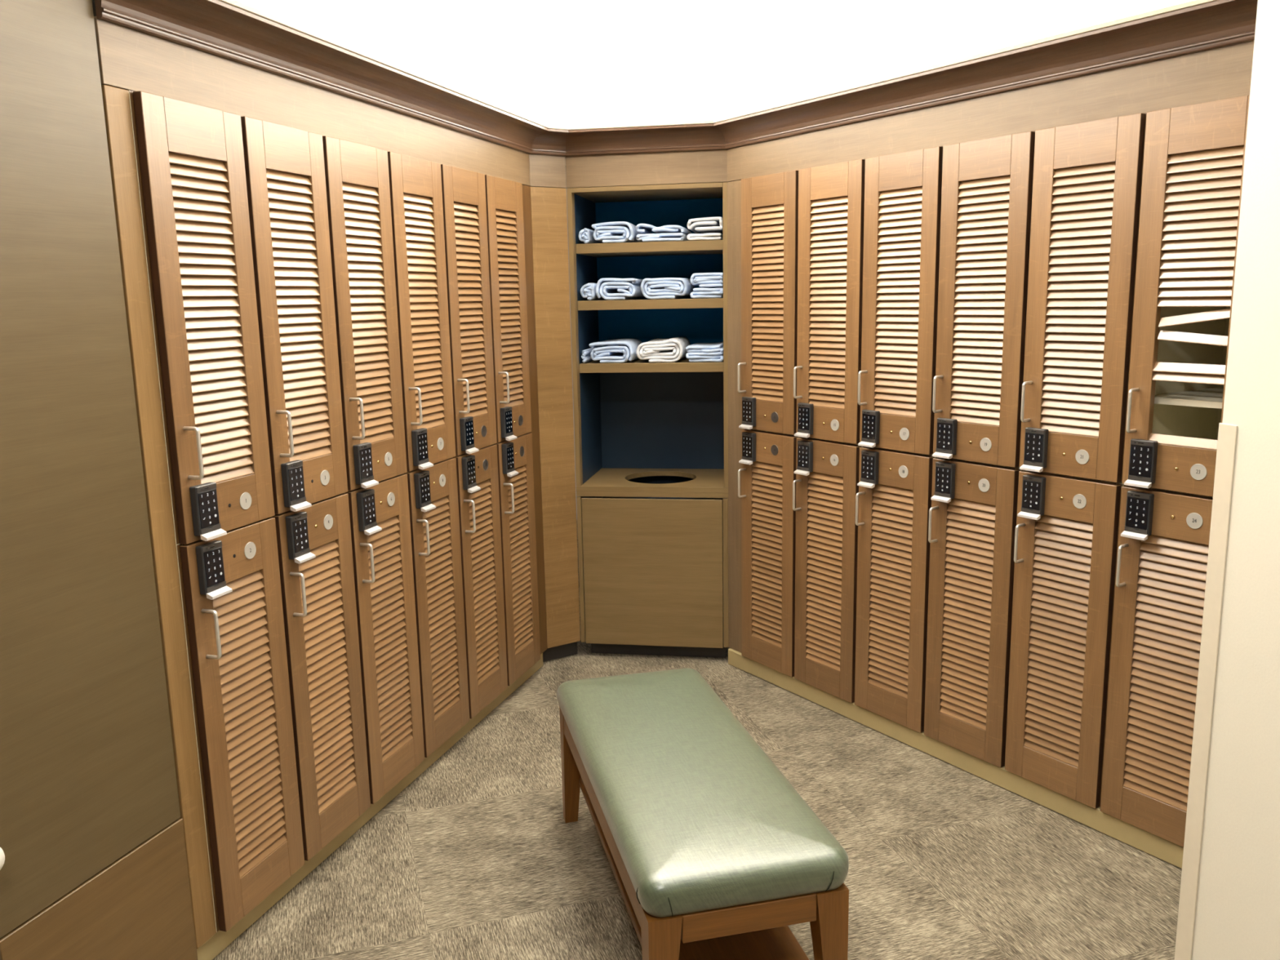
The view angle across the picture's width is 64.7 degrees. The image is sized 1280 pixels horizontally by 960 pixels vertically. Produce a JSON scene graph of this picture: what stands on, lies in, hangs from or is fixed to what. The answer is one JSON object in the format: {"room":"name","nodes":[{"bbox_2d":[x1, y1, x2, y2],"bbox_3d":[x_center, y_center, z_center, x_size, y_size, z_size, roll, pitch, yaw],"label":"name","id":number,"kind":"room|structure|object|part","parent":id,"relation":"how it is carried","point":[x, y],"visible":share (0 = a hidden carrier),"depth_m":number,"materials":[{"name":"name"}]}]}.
{"room":"changing room","nodes":[
{"label":"changing room","id":0,"kind":"room"},
{"bbox_2d":[235,0,499,105],"bbox_3d":[-1.090,-1.422,2.634,0.061,0.810,3.200,2,11,17],"label":"wall","id":1,"kind":"structure","parent":0,"point":[453,43],"depth_m":3.54,"materials":[{"name":"white paint"}]},
{"bbox_2d":[495,0,758,156],"bbox_3d":[0.046,-1.702,4.056,1.420,0.810,0.060,1,10,9],"label":"ceiling","id":2,"kind":"structure","parent":0,"point":[564,63],"depth_m":4.05,"materials":[{"name":"white paint"}]},
{"bbox_2d":[92,0,96,16],"bbox_3d":[0.302,-1.166,2.978,3.241,0.021,2.409,-1,10,0],"label":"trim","id":3,"kind":"structure","parent":2,"relation":"attached to","point":[93,1],"depth_m":2.06,"materials":[{"name":"brown paint"}]},
{"bbox_2d":[212,520,1182,959],"bbox_3d":[-0.014,0.980,2.864,10.564,0.001,10.171,-1,10,0],"label":"floor","id":4,"kind":"structure","parent":0,"point":[477,857],"depth_m":2.65,"materials":[{"name":"carpet"}]},
{"bbox_2d":[0,0,216,959],"bbox_3d":[-1.234,-0.243,1.840,0.425,2.820,0.572,2,11,17],"label":"wall panel","id":5,"kind":"object","parent":4,"relation":"on","point":[104,852],"visible":1,"depth_m":1.90,"materials":[{"name":"brown wood"}]},
{"bbox_3d":[-1.110,0.645,1.710,0.048,0.054,0.054,2,11,17],"label":"knob","id":6,"kind":"part","parent":5,"relation":"part of","materials":[{"name":"white paint"}]},
{"bbox_3d":[-1.064,0.959,2.014,0.030,0.386,0.443,2,11,17],"label":"panel","id":7,"kind":"part","parent":5,"relation":"part of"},
{"bbox_2d":[94,0,1257,155],"bbox_3d":[0.322,-1.095,2.793,2.689,0.079,2.148,-1,10,0],"label":"trim","id":8,"kind":"structure","parent":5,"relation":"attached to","point":[216,28],"depth_m":2.66,"materials":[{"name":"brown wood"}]},
{"bbox_2d":[175,517,304,932],"bbox_3d":[-1.103,0.550,2.415,0.487,0.906,0.302,2,11,17],"label":"locker","id":9,"kind":"object","parent":4,"relation":"on","point":[230,583],"visible":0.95,"depth_m":2.33,"materials":[{"name":"wood"}]},
{"bbox_2d":[127,89,275,544],"bbox_3d":[-1.120,-0.347,2.252,0.487,0.915,0.302,2,11,17],"label":"locker","id":10,"kind":"object","parent":9,"relation":"on","point":[189,157],"visible":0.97,"depth_m":2.16,"materials":[{"name":"wood"}]},
{"bbox_3d":[-0.936,-0.056,2.122,0.037,0.113,0.009,2,11,17],"label":"handle","id":11,"kind":"part","parent":10,"relation":"part of","materials":[{"name":"metal"}]},
{"bbox_3d":[-0.931,-0.342,2.195,0.014,0.695,0.181,2,11,17],"label":"louver panel","id":12,"kind":"part","parent":10,"relation":"part of","materials":[{"name":"brown wood"}]},
{"bbox_3d":[-0.928,0.335,2.192,0.037,0.113,0.009,2,11,17],"label":"handle","id":13,"kind":"part","parent":9,"relation":"part of","materials":[{"name":"metal"}]},
{"bbox_3d":[-0.913,0.565,2.359,0.014,0.695,0.181,2,11,17],"label":"louver panel","id":14,"kind":"part","parent":9,"relation":"part of","materials":[{"name":"brown wood"}]},
{"bbox_2d":[270,493,370,861],"bbox_3d":[-1.011,0.497,2.701,0.487,0.906,0.302,2,11,17],"label":"locker","id":15,"kind":"object","parent":4,"relation":"on","point":[315,552],"visible":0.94,"depth_m":2.63,"materials":[{"name":"wood"}]},
{"bbox_2d":[240,115,347,514],"bbox_3d":[-1.028,-0.400,2.538,0.487,0.915,0.302,2,11,17],"label":"locker","id":16,"kind":"object","parent":15,"relation":"on","point":[285,167],"visible":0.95,"depth_m":2.46,"materials":[{"name":"wood"}]},
{"bbox_3d":[-0.844,-0.110,2.407,0.037,0.113,0.009,2,11,17],"label":"handle","id":17,"kind":"part","parent":16,"relation":"part of","materials":[{"name":"metal"}]},
{"bbox_3d":[-0.839,-0.395,2.481,0.014,0.695,0.181,2,11,17],"label":"louver panel","id":18,"kind":"part","parent":16,"relation":"part of","materials":[{"name":"brown wood"}]},
{"bbox_3d":[-0.837,0.281,2.478,0.037,0.113,0.009,2,11,17],"label":"handle","id":19,"kind":"part","parent":15,"relation":"part of","materials":[{"name":"metal"}]},
{"bbox_3d":[-0.821,0.512,2.645,0.014,0.695,0.181,2,11,17],"label":"louver panel","id":20,"kind":"part","parent":15,"relation":"part of","materials":[{"name":"brown wood"}]},
{"bbox_2d":[196,653,542,959],"bbox_3d":[-0.707,0.900,3.186,0.025,0.071,2.000,2,11,17],"label":"baseboard","id":21,"kind":"structure","parent":4,"relation":"on","point":[210,949],"depth_m":2.79,"materials":[{"name":"wood"}]},
{"bbox_2d":[522,184,547,654],"bbox_3d":[-0.423,-0.198,3.909,0.025,1.820,0.108,2,11,17],"label":"trim","id":22,"kind":"structure","parent":21,"relation":"on","point":[535,432],"depth_m":3.91,"materials":[{"name":"brown wood"}]},
{"bbox_2d":[345,473,424,804],"bbox_3d":[-0.919,0.443,2.987,0.487,0.906,0.302,2,11,17],"label":"locker","id":23,"kind":"object","parent":4,"relation":"on","point":[380,513],"visible":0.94,"depth_m":2.92,"materials":[{"name":"wood"}]},
{"bbox_2d":[322,135,407,490],"bbox_3d":[-0.936,-0.454,2.824,0.487,0.915,0.302,2,11,17],"label":"locker","id":24,"kind":"object","parent":23,"relation":"on","point":[357,176],"visible":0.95,"depth_m":2.75,"materials":[{"name":"wood"}]},
{"bbox_3d":[-0.752,-0.163,2.693,0.037,0.113,0.009,2,11,17],"label":"handle","id":25,"kind":"part","parent":24,"relation":"part of","materials":[{"name":"metal"}]},
{"bbox_3d":[-0.747,-0.449,2.766,0.014,0.695,0.181,2,11,17],"label":"louver panel","id":26,"kind":"part","parent":24,"relation":"part of","materials":[{"name":"brown wood"}]},
{"bbox_3d":[-0.745,0.228,2.764,0.037,0.113,0.009,2,11,17],"label":"handle","id":27,"kind":"part","parent":23,"relation":"part of","materials":[{"name":"metal"}]},
{"bbox_3d":[-0.729,0.458,2.931,0.014,0.695,0.181,2,11,17],"label":"louver panel","id":28,"kind":"part","parent":23,"relation":"part of","materials":[{"name":"brown wood"}]},
{"bbox_2d":[404,457,469,757],"bbox_3d":[-0.827,0.390,3.272,0.487,0.906,0.302,2,11,17],"label":"locker","id":29,"kind":"object","parent":4,"relation":"on","point":[433,491],"visible":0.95,"depth_m":3.20,"materials":[{"name":"wood"}]},
{"bbox_2d":[387,151,455,471],"bbox_3d":[-0.845,-0.507,3.110,0.487,0.915,0.302,2,11,17],"label":"locker","id":30,"kind":"object","parent":29,"relation":"on","point":[415,183],"visible":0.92,"depth_m":3.04,"materials":[{"name":"wood"}]},
{"bbox_3d":[-0.661,-0.217,2.979,0.037,0.113,0.009,2,11,17],"label":"handle","id":31,"kind":"part","parent":30,"relation":"part of","materials":[{"name":"metal"}]},
{"bbox_3d":[-0.655,-0.502,3.052,0.014,0.695,0.181,2,11,17],"label":"louver panel","id":32,"kind":"part","parent":30,"relation":"part of","materials":[{"name":"brown wood"}]},
{"bbox_3d":[-0.653,0.174,3.050,0.037,0.113,0.009,2,11,17],"label":"handle","id":33,"kind":"part","parent":29,"relation":"part of","materials":[{"name":"metal"}]},
{"bbox_3d":[-0.637,0.405,3.217,0.014,0.695,0.181,2,11,17],"label":"louver panel","id":34,"kind":"part","parent":29,"relation":"part of","materials":[{"name":"brown wood"}]},
{"bbox_2d":[452,444,507,719],"bbox_3d":[-0.735,0.336,3.558,0.487,0.906,0.302,2,11,17],"label":"locker","id":35,"kind":"object","parent":4,"relation":"on","point":[477,478],"visible":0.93,"depth_m":3.49,"materials":[{"name":"wood"}]},
{"bbox_2d":[440,164,497,455],"bbox_3d":[-0.753,-0.561,3.396,0.487,0.915,0.302,2,11,17],"label":"locker","id":36,"kind":"object","parent":35,"relation":"on","point":[464,191],"visible":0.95,"depth_m":3.32,"materials":[{"name":"wood"}]},
{"bbox_3d":[-0.569,-0.271,3.265,0.037,0.113,0.009,2,11,17],"label":"handle","id":37,"kind":"part","parent":36,"relation":"part of","materials":[{"name":"metal"}]},
{"bbox_3d":[-0.564,-0.556,3.338,0.014,0.695,0.181,2,11,17],"label":"louver panel","id":38,"kind":"part","parent":36,"relation":"part of","materials":[{"name":"brown wood"}]},
{"bbox_3d":[-0.561,0.120,3.336,0.037,0.113,0.009,2,11,17],"label":"handle","id":39,"kind":"part","parent":35,"relation":"part of","materials":[{"name":"metal"}]},
{"bbox_3d":[-0.546,0.351,3.503,0.014,0.695,0.181,2,11,17],"label":"louver panel","id":40,"kind":"part","parent":35,"relation":"part of","materials":[{"name":"brown wood"}]},
{"bbox_2d":[494,432,540,685],"bbox_3d":[-0.643,0.282,3.844,0.487,0.906,0.302,2,11,17],"label":"locker","id":41,"kind":"object","parent":4,"relation":"on","point":[515,458],"visible":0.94,"depth_m":3.78,"materials":[{"name":"wood"}]},
{"bbox_2d":[484,174,531,442],"bbox_3d":[-0.661,-0.615,3.682,0.487,0.915,0.302,2,11,17],"label":"locker","id":42,"kind":"object","parent":41,"relation":"on","point":[504,197],"visible":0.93,"depth_m":3.61,"materials":[{"name":"wood"}]},
{"bbox_2d":[93,16,529,186],"bbox_3d":[-0.727,-0.987,2.847,0.025,0.120,2.005,2,11,17],"label":"wall","id":43,"kind":"structure","parent":42,"relation":"on","point":[129,59],"depth_m":2.40,"materials":[{"name":"brown wood"}]},
{"bbox_3d":[-0.477,-0.324,3.551,0.037,0.113,0.009,2,11,17],"label":"handle","id":44,"kind":"part","parent":42,"relation":"part of","materials":[{"name":"metal"}]},
{"bbox_3d":[-0.472,-0.610,3.624,0.014,0.695,0.181,2,11,17],"label":"louver panel","id":45,"kind":"part","parent":42,"relation":"part of","materials":[{"name":"brown wood"}]},
{"bbox_3d":[-0.469,0.067,3.622,0.037,0.113,0.009,2,11,17],"label":"handle","id":46,"kind":"part","parent":41,"relation":"part of","materials":[{"name":"metal"}]},
{"bbox_3d":[-0.454,0.297,3.788,0.014,0.695,0.181,2,11,17],"label":"louver panel","id":47,"kind":"part","parent":41,"relation":"part of","materials":[{"name":"brown wood"}]},
{"bbox_2d":[542,641,577,662],"bbox_3d":[-0.344,0.707,4.207,0.185,0.072,0.015,-8,12,-32],"label":"baseboard","id":48,"kind":"structure","parent":4,"relation":"on","point":[570,649],"depth_m":4.21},
{"bbox_2d":[566,182,728,657],"bbox_3d":[0.078,-0.229,4.220,0.617,1.890,0.460,1,10,9],"label":"shelving unit","id":49,"kind":"object","parent":4,"relation":"on","point":[651,438],"visible":0.8,"depth_m":4.14,"materials":[{"name":"brown wood"}]},
{"bbox_2d":[529,186,580,648],"bbox_3d":[-0.335,-0.218,4.006,0.155,1.818,0.020,-8,12,-32],"label":"trim","id":50,"kind":"structure","parent":49,"relation":"attached to","point":[548,211],"depth_m":3.99,"materials":[{"name":"wood"}]},
{"bbox_2d":[528,154,566,187],"bbox_3d":[-0.354,-1.173,3.833,0.155,0.120,0.020,-8,12,-32],"label":"trim","id":51,"kind":"structure","parent":50,"relation":"on","point":[545,171],"depth_m":3.82,"materials":[{"name":"brown wood"}]},
{"bbox_3d":[-0.224,-0.588,4.203,0.019,1.164,0.460,1,10,9],"label":"panel","id":52,"kind":"part","parent":49,"relation":"part of","materials":[{"name":"brown wood"}]},
{"bbox_2d":[581,346,598,363],"bbox_3d":[-0.203,-0.520,4.180,0.023,0.053,0.306,1,10,9],"label":"folded towel","id":53,"kind":"object","parent":49,"relation":"on","point":[585,356],"visible":0.66,"depth_m":4.07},
{"bbox_3d":[-0.207,0.330,4.370,0.018,0.618,0.460,1,10,9],"label":"panel","id":54,"kind":"part","parent":49,"relation":"part of","materials":[{"name":"brown wood"}]},
{"bbox_2d":[578,227,603,244],"bbox_3d":[-0.197,-0.982,4.094,0.045,0.060,0.306,1,10,9],"label":"folded towel","id":55,"kind":"object","parent":49,"relation":"on","point":[585,235],"visible":0.68,"depth_m":3.96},
{"bbox_2d":[580,283,604,300],"bbox_3d":[-0.185,-0.770,4.131,0.059,0.069,0.306,1,10,9],"label":"folded towel","id":56,"kind":"object","parent":49,"relation":"on","point":[588,291],"visible":0.7,"depth_m":3.99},
{"bbox_2d":[588,337,642,363],"bbox_3d":[-0.092,-0.534,4.159,0.181,0.086,0.306,1,10,9],"label":"folded towel","id":57,"kind":"object","parent":49,"relation":"on","point":[616,350],"visible":0.98,"depth_m":4.02,"materials":[{"name":"fabric"}]},
{"bbox_2d":[591,221,642,243],"bbox_3d":[-0.085,-0.991,4.074,0.167,0.082,0.306,1,10,9],"label":"folded towel","id":58,"kind":"object","parent":49,"relation":"on","point":[617,232],"visible":0.93,"depth_m":3.94,"materials":[{"name":"fabric"}]},
{"bbox_2d":[595,278,644,300],"bbox_3d":[-0.072,-0.778,4.111,0.165,0.087,0.306,1,10,9],"label":"folded towel","id":59,"kind":"object","parent":49,"relation":"on","point":[610,289],"visible":0.99,"depth_m":3.98,"materials":[{"name":"fabric"}]},
{"bbox_2d":[565,149,727,188],"bbox_3d":[0.022,-1.179,3.827,0.617,0.120,0.020,1,10,9],"label":"trim","id":60,"kind":"structure","parent":49,"relation":"on","point":[700,166],"depth_m":3.82,"materials":[{"name":"brown wood"}]},
{"bbox_3d":[0.059,-1.148,4.046,0.579,0.018,0.445,1,10,9],"label":"rail","id":61,"kind":"part","parent":49,"relation":"part of","materials":[{"name":"brown wood"}]},
{"bbox_2d":[575,240,723,257],"bbox_3d":[0.066,-0.938,4.106,0.579,0.037,0.399,1,10,9],"label":"shelf","id":62,"kind":"object","parent":49,"relation":"attached to","point":[706,248],"depth_m":3.94,"materials":[{"name":"brown wood"}]},
{"bbox_2d":[577,297,723,310],"bbox_3d":[0.071,-0.722,4.145,0.579,0.037,0.399,1,10,9],"label":"shelf","id":63,"kind":"object","parent":49,"relation":"attached to","point":[638,304],"depth_m":3.96,"materials":[{"name":"brown wood"}]},
{"bbox_2d":[579,356,723,373],"bbox_3d":[0.075,-0.479,4.189,0.579,0.037,0.399,1,10,9],"label":"shelf","id":64,"kind":"object","parent":49,"relation":"attached to","point":[683,365],"depth_m":4.00,"materials":[{"name":"brown wood"}]},
{"bbox_2d":[576,467,728,497],"bbox_3d":[0.081,0.009,4.255,0.616,0.041,0.444,1,10,9],"label":"countertop","id":65,"kind":"structure","parent":49,"relation":"on","point":[606,482],"depth_m":4.09,"materials":[{"name":"brown wood"}]},
{"bbox_3d":[0.052,0.377,4.110,0.570,0.616,0.020,1,10,9],"label":"bin door","id":66,"kind":"part","parent":49,"relation":"part of","materials":[{"name":"brown wood"}]},
{"bbox_3d":[0.102,-0.856,4.329,0.578,0.696,0.015,1,10,9],"label":"panel","id":67,"kind":"part","parent":49,"relation":"part of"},
{"bbox_3d":[0.119,0.035,4.491,0.578,1.114,0.015,1,10,9],"label":"panel","id":68,"kind":"part","parent":49,"relation":"part of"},
{"bbox_2d":[635,337,690,362],"bbox_3d":[0.100,-0.535,4.128,0.186,0.091,0.306,1,10,9],"label":"folded towel","id":69,"kind":"object","parent":49,"relation":"on","point":[672,349],"visible":0.99,"depth_m":3.99,"materials":[{"name":"fabric"}]},
{"bbox_2d":[635,223,691,242],"bbox_3d":[0.100,-0.984,4.045,0.191,0.070,0.306,1,10,9],"label":"folded towel","id":70,"kind":"object","parent":49,"relation":"on","point":[665,233],"visible":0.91,"depth_m":3.91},
{"bbox_2d":[640,277,694,299],"bbox_3d":[0.115,-0.773,4.081,0.186,0.083,0.306,1,10,9],"label":"folded towel","id":71,"kind":"object","parent":49,"relation":"on","point":[651,288],"visible":0.99,"depth_m":3.94,"materials":[{"name":"fabric"}]},
{"bbox_2d":[685,341,723,361],"bbox_3d":[0.276,-0.522,4.101,0.150,0.067,0.306,1,10,9],"label":"folded towel","id":72,"kind":"object","parent":49,"relation":"on","point":[697,352],"visible":0.92,"depth_m":3.96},
{"bbox_2d":[687,217,723,240],"bbox_3d":[0.271,-0.991,4.016,0.141,0.088,0.306,1,10,9],"label":"folded towel","id":73,"kind":"object","parent":49,"relation":"on","point":[709,228],"visible":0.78,"depth_m":3.88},
{"bbox_2d":[690,272,723,298],"bbox_3d":[0.281,-0.780,4.053,0.132,0.099,0.306,1,10,9],"label":"folded towel","id":74,"kind":"object","parent":49,"relation":"on","point":[700,279],"visible":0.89,"depth_m":3.91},
{"bbox_3d":[0.366,-0.583,4.107,0.019,1.164,0.460,1,10,9],"label":"panel","id":75,"kind":"part","parent":49,"relation":"part of","materials":[{"name":"brown wood"}]},
{"bbox_3d":[0.380,0.336,4.275,0.020,0.618,0.460,1,10,9],"label":"panel","id":76,"kind":"part","parent":49,"relation":"part of","materials":[{"name":"brown wood"}]},
{"bbox_2d":[556,668,848,959],"bbox_3d":[0.090,0.839,2.428,0.426,0.429,1.066,-4,11,-13],"label":"bench","id":77,"kind":"object","parent":4,"relation":"on","point":[712,852],"visible":1,"depth_m":2.10,"materials":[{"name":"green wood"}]},
{"bbox_3d":[-0.185,0.810,2.867,0.066,0.340,0.066,-4,11,-13],"label":"leg","id":78,"kind":"part","parent":77,"relation":"part of","materials":[{"name":"brown wood"}]},
{"bbox_3d":[0.043,0.976,1.932,0.066,0.340,0.066,-4,11,-13],"label":"leg","id":79,"kind":"part","parent":77,"relation":"part of","materials":[{"name":"brown wood"}]},
{"bbox_2d":[578,777,809,959],"bbox_3d":[0.092,0.925,2.445,0.316,0.022,0.963,-4,11,-13],"label":"shelf","id":80,"kind":"object","parent":77,"relation":"attached to","point":[780,943],"depth_m":2.12,"materials":[{"name":"brown wood"}]},
{"bbox_3d":[0.367,0.955,2.007,0.066,0.340,0.066,-4,11,-13],"label":"leg","id":81,"kind":"part","parent":77,"relation":"part of","materials":[{"name":"brown wood"}]},
{"bbox_2d":[728,648,1183,868],"bbox_3d":[0.960,0.857,3.254,0.043,0.066,2.098,-8,12,-33],"label":"baseboard","id":82,"kind":"structure","parent":4,"relation":"on","point":[1170,852],"depth_m":3.10,"materials":[{"name":"wood"}]},
{"bbox_2d":[727,179,744,653],"bbox_3d":[0.381,-0.211,3.910,0.025,1.824,0.104,-8,12,-33],"label":"trim","id":83,"kind":"structure","parent":82,"relation":"on","point":[734,188],"depth_m":3.89,"materials":[{"name":"brown wood"}]},
{"bbox_2d":[737,428,799,676],"bbox_3d":[0.646,0.246,3.923,0.487,0.906,0.302,-8,12,-33],"label":"locker","id":84,"kind":"object","parent":82,"relation":"on","point":[768,459],"visible":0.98,"depth_m":3.80,"materials":[{"name":"wood"}]},
{"bbox_3d":[0.388,0.012,3.852,0.037,0.113,0.009,-8,12,-33],"label":"handle","id":85,"kind":"part","parent":84,"relation":"part of","materials":[{"name":"metal"}]},
{"bbox_3d":[0.483,0.278,3.814,0.014,0.695,0.181,-8,12,-33],"label":"louver panel","id":86,"kind":"part","parent":84,"relation":"part of","materials":[{"name":"brown wood"}]},
{"bbox_2d":[737,169,798,435],"bbox_3d":[0.628,-0.654,3.760,0.487,0.915,0.302,-8,12,-33],"label":"locker","id":87,"kind":"object","parent":84,"relation":"on","point":[769,202],"visible":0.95,"depth_m":3.64,"materials":[{"name":"wood"}]},
{"bbox_3d":[0.381,-0.383,3.780,0.037,0.113,0.009,-8,12,-33],"label":"handle","id":88,"kind":"part","parent":87,"relation":"part of","materials":[{"name":"metal"}]},
{"bbox_3d":[0.465,-0.633,3.649,0.014,0.695,0.181,-8,12,-33],"label":"louver panel","id":89,"kind":"part","parent":87,"relation":"part of","materials":[{"name":"brown wood"}]},
{"bbox_2d":[727,40,1254,182],"bbox_3d":[1.008,-1.011,2.794,0.029,0.120,2.405,-8,12,-33],"label":"wall","id":90,"kind":"structure","parent":87,"relation":"on","point":[1224,73],"depth_m":2.73,"materials":[{"name":"brown wood"}]},
{"bbox_2d":[792,436,862,702],"bbox_3d":[0.817,0.288,3.674,0.487,0.906,0.302,-8,12,-33],"label":"locker","id":91,"kind":"object","parent":82,"relation":"on","point":[827,471],"visible":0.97,"depth_m":3.55,"materials":[{"name":"wood"}]},
{"bbox_3d":[0.559,0.054,3.603,0.037,0.113,0.009,-8,12,-33],"label":"handle","id":92,"kind":"part","parent":91,"relation":"part of","materials":[{"name":"metal"}]},
{"bbox_3d":[0.654,0.320,3.565,0.014,0.695,0.181,-8,12,-33],"label":"louver panel","id":93,"kind":"part","parent":91,"relation":"part of","materials":[{"name":"brown wood"}]},
{"bbox_2d":[793,159,865,444],"bbox_3d":[0.799,-0.613,3.511,0.487,0.915,0.302,-8,12,-33],"label":"locker","id":94,"kind":"object","parent":91,"relation":"on","point":[831,197],"visible":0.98,"depth_m":3.39,"materials":[{"name":"wood"}]},
{"bbox_3d":[0.551,-0.341,3.531,0.037,0.113,0.009,-8,12,-33],"label":"handle","id":95,"kind":"part","parent":94,"relation":"part of","materials":[{"name":"metal"}]},
{"bbox_3d":[0.636,-0.591,3.400,0.014,0.695,0.181,-8,12,-33],"label":"louver panel","id":96,"kind":"part","parent":94,"relation":"part of","materials":[{"name":"brown wood"}]},
{"bbox_2d":[854,446,935,733],"bbox_3d":[0.987,0.330,3.425,0.487,0.906,0.302,-8,12,-33],"label":"locker","id":97,"kind":"object","parent":82,"relation":"on","point":[894,495],"visible":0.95,"depth_m":3.30,"materials":[{"name":"wood"}]},
{"bbox_3d":[0.730,0.096,3.354,0.037,0.113,0.009,-8,12,-33],"label":"handle","id":98,"kind":"part","parent":97,"relation":"part of","materials":[{"name":"metal"}]},
{"bbox_3d":[0.825,0.362,3.316,0.014,0.695,0.181,-8,12,-33],"label":"louver panel","id":99,"kind":"part","parent":97,"relation":"part of","materials":[{"name":"brown wood"}]},
{"bbox_2d":[857,146,942,454],"bbox_3d":[0.970,-0.571,3.262,0.487,0.915,0.302,-8,12,-33],"label":"locker","id":100,"kind":"object","parent":97,"relation":"on","point":[903,190],"visible":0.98,"depth_m":3.14,"materials":[{"name":"wood"}]},
{"bbox_3d":[0.722,-0.299,3.282,0.037,0.113,0.009,-8,12,-33],"label":"handle","id":101,"kind":"part","parent":100,"relation":"part of","materials":[{"name":"metal"}]},
{"bbox_3d":[0.807,-0.549,3.151,0.014,0.695,0.181,-8,12,-33],"label":"louver panel","id":102,"kind":"part","parent":100,"relation":"part of","materials":[{"name":"brown wood"}]},
{"bbox_2d":[924,457,1021,768],"bbox_3d":[1.158,0.372,3.176,0.487,0.906,0.302,-8,12,-33],"label":"locker","id":103,"kind":"object","parent":82,"relation":"on","point":[973,511],"visible":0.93,"depth_m":3.05,"materials":[{"name":"wood"}]},
{"bbox_3d":[0.901,0.138,3.105,0.037,0.113,0.009,-8,12,-33],"label":"handle","id":104,"kind":"part","parent":103,"relation":"part of","materials":[{"name":"metal"}]},
{"bbox_3d":[0.996,0.404,3.067,0.014,0.695,0.181,-8,12,-33],"label":"louver panel","id":105,"kind":"part","parent":103,"relation":"part of","materials":[{"name":"brown wood"}]},
{"bbox_2d":[932,131,1035,467],"bbox_3d":[1.141,-0.529,3.013,0.487,0.915,0.302,-8,12,-33],"label":"locker","id":106,"kind":"object","parent":103,"relation":"on","point":[987,190],"visible":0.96,"depth_m":2.89,"materials":[{"name":"wood"}]},
{"bbox_3d":[0.893,-0.258,3.033,0.037,0.113,0.009,-8,12,-33],"label":"handle","id":107,"kind":"part","parent":106,"relation":"part of","materials":[{"name":"metal"}]},
{"bbox_3d":[0.978,-0.507,2.902,0.014,0.695,0.181,-8,12,-33],"label":"louver panel","id":108,"kind":"part","parent":106,"relation":"part of","materials":[{"name":"brown wood"}]},
{"bbox_2d":[1004,470,1124,808],"bbox_3d":[1.329,0.414,2.927,0.487,0.906,0.302,-8,12,-33],"label":"locker","id":109,"kind":"object","parent":82,"relation":"on","point":[1066,532],"visible":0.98,"depth_m":2.80,"materials":[{"name":"wood"}]},
{"bbox_3d":[1.072,0.179,2.856,0.037,0.113,0.009,-8,12,-33],"label":"handle","id":110,"kind":"part","parent":109,"relation":"part of","materials":[{"name":"metal"}]},
{"bbox_3d":[1.167,0.445,2.818,0.014,0.695,0.181,-8,12,-33],"label":"louver panel","id":111,"kind":"part","parent":109,"relation":"part of","materials":[{"name":"brown wood"}]},
{"bbox_2d":[1019,112,1146,482],"bbox_3d":[1.312,-0.487,2.763,0.487,0.915,0.302,-8,12,-33],"label":"locker","id":112,"kind":"object","parent":109,"relation":"on","point":[1087,180],"visible":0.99,"depth_m":2.64,"materials":[{"name":"wood"}]},
{"bbox_3d":[1.064,-0.216,2.784,0.037,0.113,0.009,-8,12,-33],"label":"handle","id":113,"kind":"part","parent":112,"relation":"part of","materials":[{"name":"metal"}]},
{"bbox_3d":[1.149,-0.466,2.653,0.014,0.695,0.181,-8,12,-33],"label":"louver panel","id":114,"kind":"part","parent":112,"relation":"part of","materials":[{"name":"brown wood"}]},
{"bbox_2d":[1100,484,1213,847],"bbox_3d":[1.500,0.456,2.678,0.487,0.906,0.302,-8,12,-33],"label":"locker","id":115,"kind":"object","parent":82,"relation":"on","point":[1164,535],"visible":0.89,"depth_m":2.58,"materials":[{"name":"wood"}]},
{"bbox_3d":[1.243,0.221,2.606,0.037,0.113,0.009,-8,12,-33],"label":"handle","id":116,"kind":"part","parent":115,"relation":"part of","materials":[{"name":"metal"}]},
{"bbox_3d":[1.337,0.487,2.569,0.014,0.695,0.181,-8,12,-33],"label":"louver panel","id":117,"kind":"part","parent":115,"relation":"part of","materials":[{"name":"brown wood"}]},
{"bbox_2d":[1121,94,1249,497],"bbox_3d":[1.482,-0.445,2.514,0.487,0.915,0.302,-8,12,-33],"label":"locker","id":118,"kind":"object","parent":115,"relation":"on","point":[1194,154],"visible":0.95,"depth_m":2.44,"materials":[{"name":"wood"}]},
{"bbox_3d":[1.235,-0.174,2.535,0.037,0.113,0.009,-8,12,-33],"label":"handle","id":119,"kind":"part","parent":118,"relation":"part of","materials":[{"name":"metal"}]},
{"bbox_3d":[1.316,-0.589,2.374,0.014,0.359,0.181,-8,12,-33],"label":"louver panel","id":120,"kind":"part","parent":118,"relation":"part of","materials":[{"name":"brown wood"}]},
{"bbox_2d":[758,0,1192,108],"bbox_3d":[1.443,-1.463,2.585,0.061,0.810,3.500,-8,12,-33],"label":"ceiling","id":121,"kind":"structure","parent":0,"point":[806,47],"depth_m":3.43,"materials":[{"name":"white paint"}]},
{"bbox_2d":[1191,0,1279,959],"bbox_3d":[1.469,-0.014,0.253,0.130,2.830,3.300,-3,10,-11],"label":"wall","id":122,"kind":"structure","parent":0,"point":[1237,913],"depth_m":1.81,"materials":[{"name":"beige paint"}]},
{"bbox_2d":[1174,422,1237,959],"bbox_3d":[1.107,0.500,1.960,0.043,1.225,0.043,-3,10,-11],"label":"guard","id":123,"kind":"object","parent":122,"relation":"attached to","point":[1227,433],"visible":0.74,"depth_m":1.94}
]}

